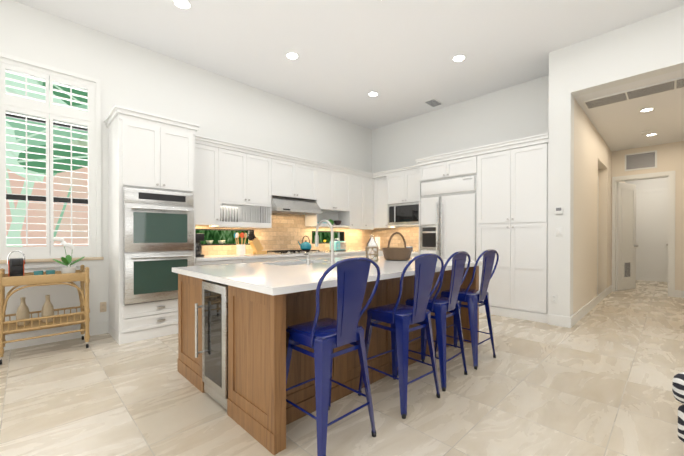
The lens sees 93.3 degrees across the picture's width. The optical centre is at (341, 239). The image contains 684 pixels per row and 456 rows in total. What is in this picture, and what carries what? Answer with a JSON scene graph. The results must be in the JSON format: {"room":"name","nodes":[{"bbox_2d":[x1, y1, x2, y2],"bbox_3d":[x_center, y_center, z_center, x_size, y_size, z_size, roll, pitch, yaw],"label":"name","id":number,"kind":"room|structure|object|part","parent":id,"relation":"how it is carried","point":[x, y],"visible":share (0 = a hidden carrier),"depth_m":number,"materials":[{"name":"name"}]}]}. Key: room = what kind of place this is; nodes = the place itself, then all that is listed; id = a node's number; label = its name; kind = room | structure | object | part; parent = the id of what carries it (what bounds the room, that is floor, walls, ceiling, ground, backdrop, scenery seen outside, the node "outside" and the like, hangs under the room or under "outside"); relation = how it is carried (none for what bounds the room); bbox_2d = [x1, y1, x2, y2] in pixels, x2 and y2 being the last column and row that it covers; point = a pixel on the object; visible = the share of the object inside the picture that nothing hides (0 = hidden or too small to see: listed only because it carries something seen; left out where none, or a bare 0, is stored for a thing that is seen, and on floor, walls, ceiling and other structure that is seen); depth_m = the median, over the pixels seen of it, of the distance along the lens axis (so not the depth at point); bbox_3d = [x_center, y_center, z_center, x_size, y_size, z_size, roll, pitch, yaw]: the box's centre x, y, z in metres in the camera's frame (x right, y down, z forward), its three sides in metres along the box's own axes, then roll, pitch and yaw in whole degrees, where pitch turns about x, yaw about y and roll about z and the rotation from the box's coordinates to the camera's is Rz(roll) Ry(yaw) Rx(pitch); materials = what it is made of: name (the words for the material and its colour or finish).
{"room":"kitchen","nodes":[
{"label":"kitchen","id":0,"kind":"room"},
{"bbox_2d":[0,0,371,336],"bbox_3d":[-2.487,-0.696,4.576,9.130,3.710,0.200,0,0,-44],"label":"wall","id":1,"kind":"structure","parent":0,"point":[209,103],"depth_m":4.33,"materials":[{"name":"white paint"}]},
{"bbox_2d":[0,52,103,269],"bbox_3d":[-3.346,-0.819,3.694,0.969,2.265,0.235,0,0,-44],"label":"window","id":2,"kind":"structure","parent":1,"relation":"in","point":[44,257],"depth_m":3.66,"materials":[{"name":"white wood"}]},
{"bbox_3d":[-3.393,-0.841,3.742,0.815,2.108,0.040,0,0,-44],"label":"tall window","id":3,"kind":"part","parent":2,"relation":"part of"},
{"bbox_2d":[100,302,105,311],"bbox_3d":[-2.947,0.832,3.985,0.065,0.120,0.010,0,0,-44],"label":"switch plate","id":4,"kind":"object","parent":1,"relation":"attached to","point":[102,304],"depth_m":3.98,"materials":[{"name":"white plastic"}]},
{"bbox_2d":[197,141,224,224],"bbox_3d":[-2.027,-0.804,4.640,0.488,1.125,0.347,0,0,-44],"label":"upper cabinet","id":5,"kind":"object","parent":1,"relation":"attached to","point":[210,155],"depth_m":4.57,"materials":[{"name":"white wood"}]},
{"bbox_2d":[220,206,223,221],"bbox_3d":[-1.835,-0.368,4.811,0.016,0.270,0.270,0,0,-44],"label":"plate","id":6,"kind":"object","parent":5,"relation":"in","point":[220,206],"depth_m":4.78,"materials":[{"name":"white ceramic"}]},
{"bbox_2d":[225,206,226,221],"bbox_3d":[-1.803,-0.368,4.842,0.016,0.270,0.270,0,0,-44],"label":"plate","id":7,"kind":"object","parent":5,"relation":"in","point":[225,206],"depth_m":4.81,"materials":[{"name":"white ceramic"}]},
{"bbox_2d":[228,207,229,221],"bbox_3d":[-1.773,-0.368,4.872,0.015,0.270,0.270,0,0,-44],"label":"plate","id":8,"kind":"object","parent":5,"relation":"in","point":[229,214],"depth_m":4.83,"materials":[{"name":"white ceramic"}]},
{"bbox_2d":[233,207,234,221],"bbox_3d":[-1.710,-0.368,4.934,0.015,0.270,0.270,0,0,-44],"label":"plate","id":9,"kind":"object","parent":5,"relation":"in","point":[233,207],"depth_m":4.91,"materials":[{"name":"white ceramic"}]},
{"bbox_2d":[225,145,276,208],"bbox_3d":[-1.561,-0.967,5.096,0.935,0.805,0.347,0,0,-44],"label":"upper cabinet","id":10,"kind":"object","parent":1,"relation":"attached to","point":[250,175],"depth_m":4.98,"materials":[{"name":"white wood"}]},
{"bbox_2d":[195,229,344,244],"bbox_3d":[-1.167,-0.043,5.811,3.300,0.250,0.130,0,0,-44],"label":"slit window","id":11,"kind":"structure","parent":1,"relation":"in","point":[342,235],"depth_m":5.33,"materials":[{"name":"black"}]},
{"bbox_2d":[206,238,338,243],"bbox_3d":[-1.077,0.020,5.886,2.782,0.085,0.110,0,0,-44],"label":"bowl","id":12,"kind":"object","parent":11,"relation":"on","point":[223,241],"visible":0.69,"depth_m":5.04,"materials":[{"name":"grey"}]},
{"bbox_2d":[195,213,371,254],"bbox_3d":[-0.809,-0.119,6.079,4.233,0.700,0.008,0,0,-44],"label":"backsplash","id":13,"kind":"structure","parent":1,"relation":"attached to","point":[287,231],"depth_m":5.89,"materials":[{"name":"tile"}]},
{"bbox_2d":[271,196,321,214],"bbox_3d":[-0.874,-0.594,5.663,0.951,0.262,0.499,0,0,-44],"label":"steel range hood","id":14,"kind":"object","parent":1,"relation":"attached to","point":[286,205],"visible":0.84,"depth_m":5.52,"materials":[{"name":"grey metal"}]},
{"bbox_2d":[277,157,316,200],"bbox_3d":[-0.928,-1.050,5.716,0.955,0.645,0.347,0,0,-44],"label":"upper cabinet","id":15,"kind":"object","parent":1,"relation":"attached to","point":[295,179],"depth_m":5.61,"materials":[{"name":"white wood"}]},
{"bbox_2d":[316,165,352,212],"bbox_3d":[-0.291,-0.973,6.343,0.952,0.805,0.347,0,0,-44],"label":"upper cabinet","id":16,"kind":"object","parent":1,"relation":"attached to","point":[334,186],"depth_m":6.26,"materials":[{"name":"white wood"}]},
{"bbox_2d":[337,173,368,228],"bbox_3d":[0.202,-0.816,6.827,0.549,1.125,0.347,0,0,-44],"label":"upper cabinet","id":17,"kind":"object","parent":1,"relation":"attached to","point":[359,219],"depth_m":6.76,"materials":[{"name":"white wood"}]},
{"bbox_2d":[317,219,340,224],"bbox_3d":[-0.292,-0.392,6.339,0.730,0.220,0.240,0,0,-44],"label":"dishes","id":18,"kind":"object","parent":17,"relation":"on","point":[335,222],"visible":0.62,"depth_m":6.39,"materials":[{"name":"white ceramic"}]},
{"bbox_2d":[369,177,372,228],"bbox_3d":[0.443,-0.817,7.063,0.363,1.125,0.347,0,0,-44],"label":"upper cabinet","id":19,"kind":"object","parent":1,"relation":"attached to","point":[370,178],"depth_m":7.01,"materials":[{"name":"white wood"}]},
{"bbox_2d":[373,178,374,228],"bbox_3d":[0.675,-0.818,7.291,0.407,1.125,0.347,0,0,-44],"label":"upper cabinet","id":20,"kind":"object","parent":1,"relation":"attached to","point":[373,178],"depth_m":7.06,"materials":[{"name":"white wood"}]},
{"bbox_2d":[0,280,683,455],"bbox_3d":[3.430,1.215,3.317,15.800,0.100,10.500,0,0,-44],"label":"floor","id":21,"kind":"structure","parent":0,"point":[597,380],"depth_m":2.33,"materials":[{"name":"tile"}]},
{"bbox_2d":[0,265,89,363],"bbox_3d":[-3.098,0.729,3.378,0.686,0.872,0.433,0,0,-44],"label":"bar cart","id":22,"kind":"object","parent":21,"relation":"on","point":[31,279],"visible":0.96,"depth_m":3.30,"materials":[{"name":"brown wicker"}]},
{"bbox_2d":[7,250,25,276],"bbox_3d":[-3.270,0.260,3.245,0.130,0.300,0.230,0,0,-44],"label":"ice bucket","id":23,"kind":"object","parent":22,"relation":"on","point":[15,266],"visible":0.75,"depth_m":3.21,"materials":[{"name":"black plastic"}]},
{"bbox_2d":[16,297,29,325],"bbox_3d":[-3.220,0.725,3.261,0.098,0.280,0.098,0,0,34],"label":"bottle","id":24,"kind":"object","parent":22,"relation":"on","point":[23,312],"depth_m":3.24,"materials":[{"name":"beige ceramic"}]},
{"bbox_2d":[34,271,42,274],"bbox_3d":[-3.104,0.365,3.304,0.073,0.088,0.073,0,0,34],"label":"cup","id":25,"kind":"object","parent":22,"relation":"on","point":[41,272],"depth_m":3.28,"materials":[{"name":"teal ceramic"}]},
{"bbox_2d":[41,295,53,322],"bbox_3d":[-3.089,0.724,3.390,0.098,0.280,0.098,0,0,34],"label":"bottle","id":26,"kind":"object","parent":22,"relation":"on","point":[47,309],"depth_m":3.37,"materials":[{"name":"beige ceramic"}]},
{"bbox_2d":[46,270,54,274],"bbox_3d":[-3.039,0.365,3.367,0.073,0.088,0.073,0,0,34],"label":"cup","id":27,"kind":"object","parent":22,"relation":"on","point":[47,271],"depth_m":3.35,"materials":[{"name":"teal ceramic"}]},
{"bbox_2d":[53,237,83,273],"bbox_3d":[-2.981,0.189,3.534,0.275,0.439,0.206,0,0,-44],"label":"potted orchid","id":28,"kind":"object","parent":22,"relation":"on","point":[67,260],"visible":0.94,"depth_m":3.49,"materials":[{"name":"green plant"}]},
{"bbox_2d":[106,109,196,344],"bbox_3d":[-2.389,-0.118,4.078,0.821,2.559,0.647,0,0,-44],"label":"tall cabinet","id":29,"kind":"object","parent":21,"relation":"on","point":[147,150],"depth_m":3.78,"materials":[{"name":"white wood"}]},
{"bbox_2d":[123,187,193,304],"bbox_3d":[-2.123,0.073,3.808,0.745,1.310,0.108,0,0,-44],"label":"double oven","id":30,"kind":"object","parent":29,"relation":"in","point":[158,235],"visible":0.9,"depth_m":3.76,"materials":[{"name":"silver metal"}]},
{"bbox_2d":[197,259,244,265],"bbox_3d":[-1.872,0.720,4.610,0.655,0.878,0.617,0,0,-44],"label":"base cabinet","id":31,"kind":"object","parent":21,"relation":"on","point":[218,262],"depth_m":4.39,"materials":[{"name":"white"}]},
{"bbox_2d":[245,257,284,262],"bbox_3d":[-1.386,0.717,5.088,0.709,0.878,0.617,0,0,-44],"label":"base cabinet","id":32,"kind":"object","parent":21,"relation":"on","point":[277,258],"depth_m":4.87,"materials":[{"name":"white"}]},
{"bbox_2d":[195,249,381,260],"bbox_3d":[-0.585,0.252,5.847,4.224,0.040,0.639,0,0,-44],"label":"countertop","id":33,"kind":"structure","parent":32,"relation":"on","point":[226,257],"depth_m":4.89,"materials":[{"name":"white stone"}]},
{"bbox_2d":[195,234,203,256],"bbox_3d":[-2.047,0.078,4.510,0.170,0.320,0.215,0,0,-44],"label":"coffee maker","id":34,"kind":"object","parent":33,"relation":"on","point":[199,238],"visible":0.58,"depth_m":4.45,"materials":[{"name":"black plastic"}]},
{"bbox_2d":[234,233,247,254],"bbox_3d":[-1.550,0.065,4.966,0.216,0.342,0.136,0,0,-44],"label":"utensil crock","id":35,"kind":"object","parent":33,"relation":"on","point":[240,249],"visible":1,"depth_m":4.91,"materials":[{"name":"white ceramic"}]},
{"bbox_2d":[247,231,266,253],"bbox_3d":[-1.362,0.052,5.179,0.304,0.364,0.110,0,0,-44],"label":"knife block","id":36,"kind":"object","parent":33,"relation":"on","point":[255,244],"visible":0.96,"depth_m":5.12,"materials":[{"name":"brown wood"}]},
{"bbox_2d":[267,250,323,253],"bbox_3d":[-0.812,0.210,5.608,0.880,0.044,0.520,0,0,-44],"label":"gas cooktop","id":37,"kind":"object","parent":33,"relation":"in","point":[290,251],"visible":0.98,"depth_m":5.51,"materials":[{"name":"silver metal"}]},
{"bbox_2d":[298,236,311,249],"bbox_3d":[-0.678,0.056,5.822,0.277,0.258,0.210,0,0,-44],"label":"kettle","id":38,"kind":"object","parent":37,"relation":"on","point":[305,245],"visible":1,"depth_m":5.77,"materials":[{"name":"teal metal"}]},
{"bbox_2d":[330,241,345,250],"bbox_3d":[-0.082,0.127,6.452,0.335,0.201,0.195,0,0,-44],"label":"toaster","id":39,"kind":"object","parent":33,"relation":"on","point":[339,245],"visible":0.71,"depth_m":6.38,"materials":[{"name":"teal metal"}]},
{"bbox_2d":[375,235,412,250],"bbox_3d":[1.050,0.064,6.704,0.138,0.326,1.071,0,0,-35],"label":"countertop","id":40,"kind":"structure","parent":33,"relation":"on","point":[377,239],"depth_m":7.03,"materials":[{"name":"white stone"}]},
{"bbox_2d":[285,256,307,260],"bbox_3d":[-0.982,0.715,5.484,0.539,0.878,0.617,0,0,-44],"label":"base cabinet","id":41,"kind":"object","parent":21,"relation":"on","point":[297,257],"depth_m":5.30,"materials":[{"name":"white"}]},
{"bbox_2d":[309,255,328,258],"bbox_3d":[-0.663,0.713,5.797,0.594,0.878,0.617,0,0,-44],"label":"base cabinet","id":42,"kind":"object","parent":21,"relation":"on","point":[317,256],"depth_m":5.63,"materials":[{"name":"white"}]},
{"bbox_2d":[177,266,478,454],"bbox_3d":[0.040,0.727,3.245,2.676,0.878,1.558,0,0,-44],"label":"kitchen island","id":43,"kind":"object","parent":21,"relation":"on","point":[262,411],"visible":0.52,"depth_m":2.14,"materials":[{"name":"brown wood"}]},
{"bbox_2d":[195,280,227,409],"bbox_3d":[-0.913,0.732,2.311,0.146,0.838,0.400,0,0,-44],"label":"wine cooler","id":44,"kind":"object","parent":43,"relation":"in","point":[214,307],"visible":0.85,"depth_m":2.28,"materials":[{"name":"silver metal"}]},
{"bbox_2d":[172,256,482,295],"bbox_3d":[0.046,0.266,3.241,2.750,0.040,1.640,0,0,-44],"label":"island countertop","id":45,"kind":"structure","parent":43,"relation":"on","point":[273,278],"depth_m":2.45,"materials":[{"name":"white stone"}]},
{"bbox_2d":[304,220,337,264],"bbox_3d":[-0.251,0.018,3.294,0.356,0.454,0.297,0,0,-44],"label":"gooseneck faucet","id":46,"kind":"object","parent":45,"relation":"on","point":[332,257],"visible":1,"depth_m":3.27,"materials":[{"name":"silver metal"}]},
{"bbox_2d":[365,235,378,261],"bbox_3d":[0.336,0.093,3.623,0.151,0.300,0.151,0,0,-44],"label":"jar","id":47,"kind":"object","parent":45,"relation":"on","point":[371,247],"visible":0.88,"depth_m":3.57,"materials":[{"name":"white"}]},
{"bbox_2d":[382,232,412,260],"bbox_3d":[0.656,0.075,3.853,0.370,0.332,0.370,0,0,-44],"label":"wicker basket","id":48,"kind":"object","parent":45,"relation":"on","point":[399,254],"visible":1,"depth_m":3.73,"materials":[{"name":"brown wicker"}]},
{"bbox_2d":[286,257,379,455],"bbox_3d":[-0.087,0.635,1.916,0.486,1.078,0.480,0,0,-44],"label":"bar stool","id":49,"kind":"object","parent":21,"relation":"on","point":[323,338],"visible":0.94,"depth_m":1.77,"materials":[{"name":"blue metal"}]},
{"bbox_2d":[329,254,348,257],"bbox_3d":[-0.334,0.712,6.119,0.564,0.878,0.617,0,0,-44],"label":"base cabinet","id":50,"kind":"object","parent":21,"relation":"on","point":[339,255],"depth_m":6.01,"materials":[{"name":"white"}]},
{"bbox_2d":[349,253,364,256],"bbox_3d":[-0.016,0.710,6.432,0.565,0.878,0.617,0,0,-44],"label":"base cabinet","id":51,"kind":"object","parent":21,"relation":"on","point":[358,254],"depth_m":6.30,"materials":[{"name":"white"}]},
{"bbox_2d":[378,253,419,257],"bbox_3d":[1.275,0.709,6.538,0.617,0.878,1.058,0,0,-44],"label":"base cabinet","id":52,"kind":"object","parent":21,"relation":"on","point":[380,254],"depth_m":6.06,"materials":[{"name":"white"}]},
{"bbox_2d":[378,250,418,253],"bbox_3d":[1.277,0.249,6.510,0.636,0.040,1.020,0,0,-44],"label":"countertop","id":53,"kind":"structure","parent":52,"relation":"on","point":[379,251],"depth_m":6.23,"materials":[{"name":"white stone"}]},
{"bbox_2d":[358,253,443,418],"bbox_3d":[0.436,0.633,2.395,0.486,1.078,0.480,0,0,-41],"label":"bar stool","id":54,"kind":"object","parent":21,"relation":"on","point":[399,318],"visible":1,"depth_m":2.26,"materials":[{"name":"blue metal"}]},
{"bbox_2d":[397,251,470,391],"bbox_3d":[0.794,0.631,2.774,0.480,1.078,0.486,0,0,44],"label":"bar stool","id":55,"kind":"object","parent":21,"relation":"on","point":[439,307],"visible":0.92,"depth_m":2.62,"materials":[{"name":"blue metal"}]},
{"bbox_2d":[420,174,475,260],"bbox_3d":[1.988,0.050,5.733,0.707,2.205,1.033,0,0,-44],"label":"refrigerator","id":56,"kind":"object","parent":21,"relation":"on","point":[447,218],"visible":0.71,"depth_m":5.50,"materials":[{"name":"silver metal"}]},
{"bbox_2d":[434,249,498,369],"bbox_3d":[1.229,0.628,3.186,0.486,1.078,0.480,0,0,-43],"label":"bar stool","id":57,"kind":"object","parent":21,"relation":"on","point":[472,298],"visible":0.94,"depth_m":3.03,"materials":[{"name":"blue metal"}]},
{"bbox_2d":[476,137,548,323],"bbox_3d":[2.727,-0.121,5.032,0.648,2.554,0.997,0,0,-44],"label":"tall cabinet","id":58,"kind":"object","parent":21,"relation":"on","point":[512,203],"depth_m":4.75,"materials":[{"name":"white wood"}]},
{"bbox_2d":[672,372,683,442],"bbox_3d":[2.217,0.941,1.367,0.720,0.470,0.950,0,0,-14],"label":"ottoman","id":59,"kind":"object","parent":21,"relation":"on","point":[678,386],"visible":1,"depth_m":1.70,"materials":[{"name":"fabric"}]},
{"bbox_2d":[14,0,683,129],"bbox_3d":[1.085,-2.592,0.925,9.130,0.120,10.400,0,0,-44],"label":"ceiling","id":60,"kind":"structure","parent":0,"point":[397,55],"depth_m":4.12,"materials":[{"name":"white paint"}]},
{"bbox_2d":[172,0,191,9],"bbox_3d":[-1.723,-2.543,3.480,0.195,0.004,0.195,0,0,37],"label":"recessed light","id":61,"kind":"object","parent":60,"relation":"in","point":[185,4],"depth_m":3.49,"materials":[{"name":"white"}]},
{"bbox_2d":[285,52,298,59],"bbox_3d":[-0.692,-2.549,4.485,0.195,0.004,0.195,0,0,22],"label":"recessed light","id":62,"kind":"object","parent":60,"relation":"in","point":[289,55],"depth_m":4.47,"materials":[{"name":"white"}]},
{"bbox_2d":[368,92,378,96],"bbox_3d":[0.546,-2.555,5.679,0.195,0.004,0.195,0,0,37],"label":"recessed light","id":63,"kind":"object","parent":60,"relation":"in","point":[372,94],"depth_m":5.69,"materials":[{"name":"white"}]},
{"bbox_2d":[424,98,442,106],"bbox_3d":[1.710,-2.551,6.036,0.340,0.013,0.220,0,0,-44],"label":"ceiling vent","id":64,"kind":"object","parent":60,"relation":"in","point":[433,102],"visible":0.89,"depth_m":6.00,"materials":[{"name":"white metal"}]},
{"bbox_2d":[452,54,465,61],"bbox_3d":[1.647,-2.549,4.544,0.195,0.004,0.195,0,0,40],"label":"recessed light","id":65,"kind":"object","parent":60,"relation":"in","point":[457,58],"depth_m":4.54,"materials":[{"name":"white"}]},
{"bbox_2d":[372,75,548,226],"bbox_3d":[2.076,-0.705,6.300,0.200,3.710,3.730,0,0,-44],"label":"wall","id":66,"kind":"structure","parent":0,"point":[520,110],"depth_m":5.93,"materials":[{"name":"white paint"}]},
{"bbox_2d":[372,173,399,227],"bbox_3d":[0.957,-0.817,7.046,0.348,1.125,0.397,0,0,-44],"label":"upper cabinet","id":67,"kind":"object","parent":66,"relation":"attached to","point":[380,210],"depth_m":6.94,"materials":[{"name":"white wood"}]},
{"bbox_2d":[372,227,418,250],"bbox_3d":[1.281,-0.019,6.966,0.008,0.490,1.650,0,0,-44],"label":"backsplash","id":68,"kind":"structure","parent":66,"relation":"attached to","point":[410,234],"depth_m":7.02,"materials":[{"name":"tile"}]},
{"bbox_2d":[384,169,419,204],"bbox_3d":[1.394,-1.054,6.550,0.418,0.645,0.922,0,0,-44],"label":"upper cabinet","id":69,"kind":"object","parent":66,"relation":"attached to","point":[401,186],"depth_m":6.47,"materials":[{"name":"white wood"}]},
{"bbox_2d":[388,202,418,224],"bbox_3d":[1.366,-0.515,6.526,0.399,0.423,0.866,0,0,-44],"label":"built-in microwave","id":70,"kind":"object","parent":69,"relation":"in","point":[403,213],"visible":0.58,"depth_m":6.44,"materials":[{"name":"silver metal"}]},
{"bbox_2d":[416,149,479,181],"bbox_3d":[2.014,-1.229,5.752,0.648,0.344,1.077,0,0,-44],"label":"upper cabinet","id":71,"kind":"object","parent":66,"relation":"attached to","point":[464,164],"depth_m":5.50,"materials":[{"name":"white wood"}]},
{"bbox_2d":[548,45,624,316],"bbox_3d":[5.537,-0.709,6.907,7.350,3.710,0.250,0,0,-44],"label":"wall","id":72,"kind":"structure","parent":0,"point":[579,157],"depth_m":4.42,"materials":[{"name":"white paint"}]},
{"bbox_2d":[4,275,683,350],"bbox_3d":[3.394,1.096,3.210,15.200,0.140,10.000,0,0,-44],"label":"baseboard","id":73,"kind":"structure","parent":72,"relation":"attached to","point":[555,320],"depth_m":3.96,"materials":[{"name":"white wood"}]},
{"bbox_2d":[551,294,556,302],"bbox_3d":[2.874,0.800,4.372,0.009,0.120,0.070,0,0,-44],"label":"switch plate","id":74,"kind":"object","parent":72,"relation":"attached to","point":[553,296],"depth_m":4.37,"materials":[{"name":"white plastic"}]},
{"bbox_2d":[555,207,562,213],"bbox_3d":[2.904,-0.390,4.326,0.025,0.100,0.090,0,0,-44],"label":"thermostat","id":75,"kind":"object","parent":72,"relation":"attached to","point":[558,210],"depth_m":4.31,"materials":[{"name":"white plastic"}]},
{"bbox_2d":[556,228,562,236],"bbox_3d":[2.912,-0.100,4.329,0.011,0.120,0.080,0,0,-44],"label":"switch plate","id":76,"kind":"object","parent":72,"relation":"attached to","point":[559,231],"depth_m":4.32,"materials":[{"name":"white plastic"}]},
{"bbox_2d":[597,177,598,294],"bbox_3d":[4.973,-0.075,6.343,1.010,2.450,0.069,0,0,-44],"label":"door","id":77,"kind":"structure","parent":72,"relation":"in","point":[597,251],"depth_m":6.66,"materials":[{"name":"white wood"}]},
{"bbox_2d":[571,5,683,96],"bbox_3d":[5.180,-0.684,2.166,0.200,3.710,6.020,0,0,-44],"label":"wall","id":78,"kind":"structure","parent":0,"point":[650,47],"depth_m":3.83,"materials":[{"name":"white paint"}]},
{"bbox_2d":[574,69,683,151],"bbox_3d":[6.263,-1.990,6.303,7.150,0.100,1.620,0,0,-44],"label":"ceiling","id":79,"kind":"structure","parent":0,"point":[622,125],"depth_m":5.08,"materials":[{"name":"white paint"}]},
{"bbox_2d":[583,77,683,108],"bbox_3d":[3.969,-1.920,4.151,0.360,0.016,1.360,0,0,-44],"label":"ceiling vent","id":80,"kind":"object","parent":79,"relation":"in","point":[664,86],"visible":0.95,"depth_m":4.23,"materials":[{"name":"white metal"}]},
{"bbox_2d":[639,108,654,111],"bbox_3d":[4.541,-1.930,4.811,0.169,0.004,0.169,0,0,37],"label":"recessed light","id":81,"kind":"object","parent":79,"relation":"in","point":[646,109],"depth_m":4.79,"materials":[{"name":"white"}]},
{"bbox_2d":[625,177,667,192],"bbox_3d":[8.691,-0.408,8.798,0.200,3.090,1.470,0,0,-44],"label":"wall","id":82,"kind":"structure","parent":0,"point":[655,183],"depth_m":8.87,"materials":[{"name":"white paint"}]},
{"bbox_2d":[636,188,667,276],"bbox_3d":[8.440,-0.124,8.862,0.068,2.520,1.010,0,0,-44],"label":"door","id":83,"kind":"structure","parent":82,"relation":"in","point":[652,231],"depth_m":8.84,"materials":[{"name":"white wood"}]},
{"bbox_2d":[611,141,683,290],"bbox_3d":[6.528,-0.397,6.676,0.140,3.090,1.470,0,0,-44],"label":"wall","id":84,"kind":"structure","parent":0,"point":[670,156],"depth_m":6.45,"materials":[{"name":"beige paint"}]},
{"bbox_2d":[616,182,637,290],"bbox_3d":[6.488,-0.071,7.339,0.773,2.410,0.332,0,0,-44],"label":"hall door","id":85,"kind":"structure","parent":84,"relation":"in","point":[626,245],"depth_m":7.31,"materials":[{"name":"white wood"}]},
{"bbox_2d":[625,150,656,170],"bbox_3d":[6.284,-1.653,6.801,0.023,0.360,0.500,0,0,-44],"label":"air vent","id":86,"kind":"object","parent":84,"relation":"in","point":[641,160],"visible":1,"depth_m":6.78,"materials":[{"name":"white metal"}]},
{"bbox_2d":[612,171,674,296],"bbox_3d":[6.357,-0.116,6.838,0.160,2.525,0.969,0,0,-44],"label":"door frame","id":87,"kind":"structure","parent":84,"relation":"attached to","point":[670,175],"depth_m":6.52,"materials":[{"name":"white wood"}]},
{"label":"outside","id":88,"kind":"structure","parent":0,"visible":0},
{"bbox_2d":[6,78,87,246],"bbox_3d":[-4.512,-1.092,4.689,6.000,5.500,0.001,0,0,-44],"label":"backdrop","id":89,"kind":"structure","parent":88,"point":[41,206],"depth_m":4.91,"materials":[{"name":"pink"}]},
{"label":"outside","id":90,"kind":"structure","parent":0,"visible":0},
{"bbox_2d":[5,71,87,246],"bbox_3d":[-3.926,-0.842,4.288,1.704,2.831,0.395,0,0,-44],"label":"tree","id":91,"kind":"object","parent":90,"point":[20,211],"depth_m":4.19,"materials":[{"name":"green plant"}]},
{"bbox_2d":[195,230,337,243],"bbox_3d":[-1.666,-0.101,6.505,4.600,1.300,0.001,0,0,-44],"label":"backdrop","id":92,"kind":"structure","parent":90,"point":[215,236],"depth_m":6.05,"materials":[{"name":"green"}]}
]}

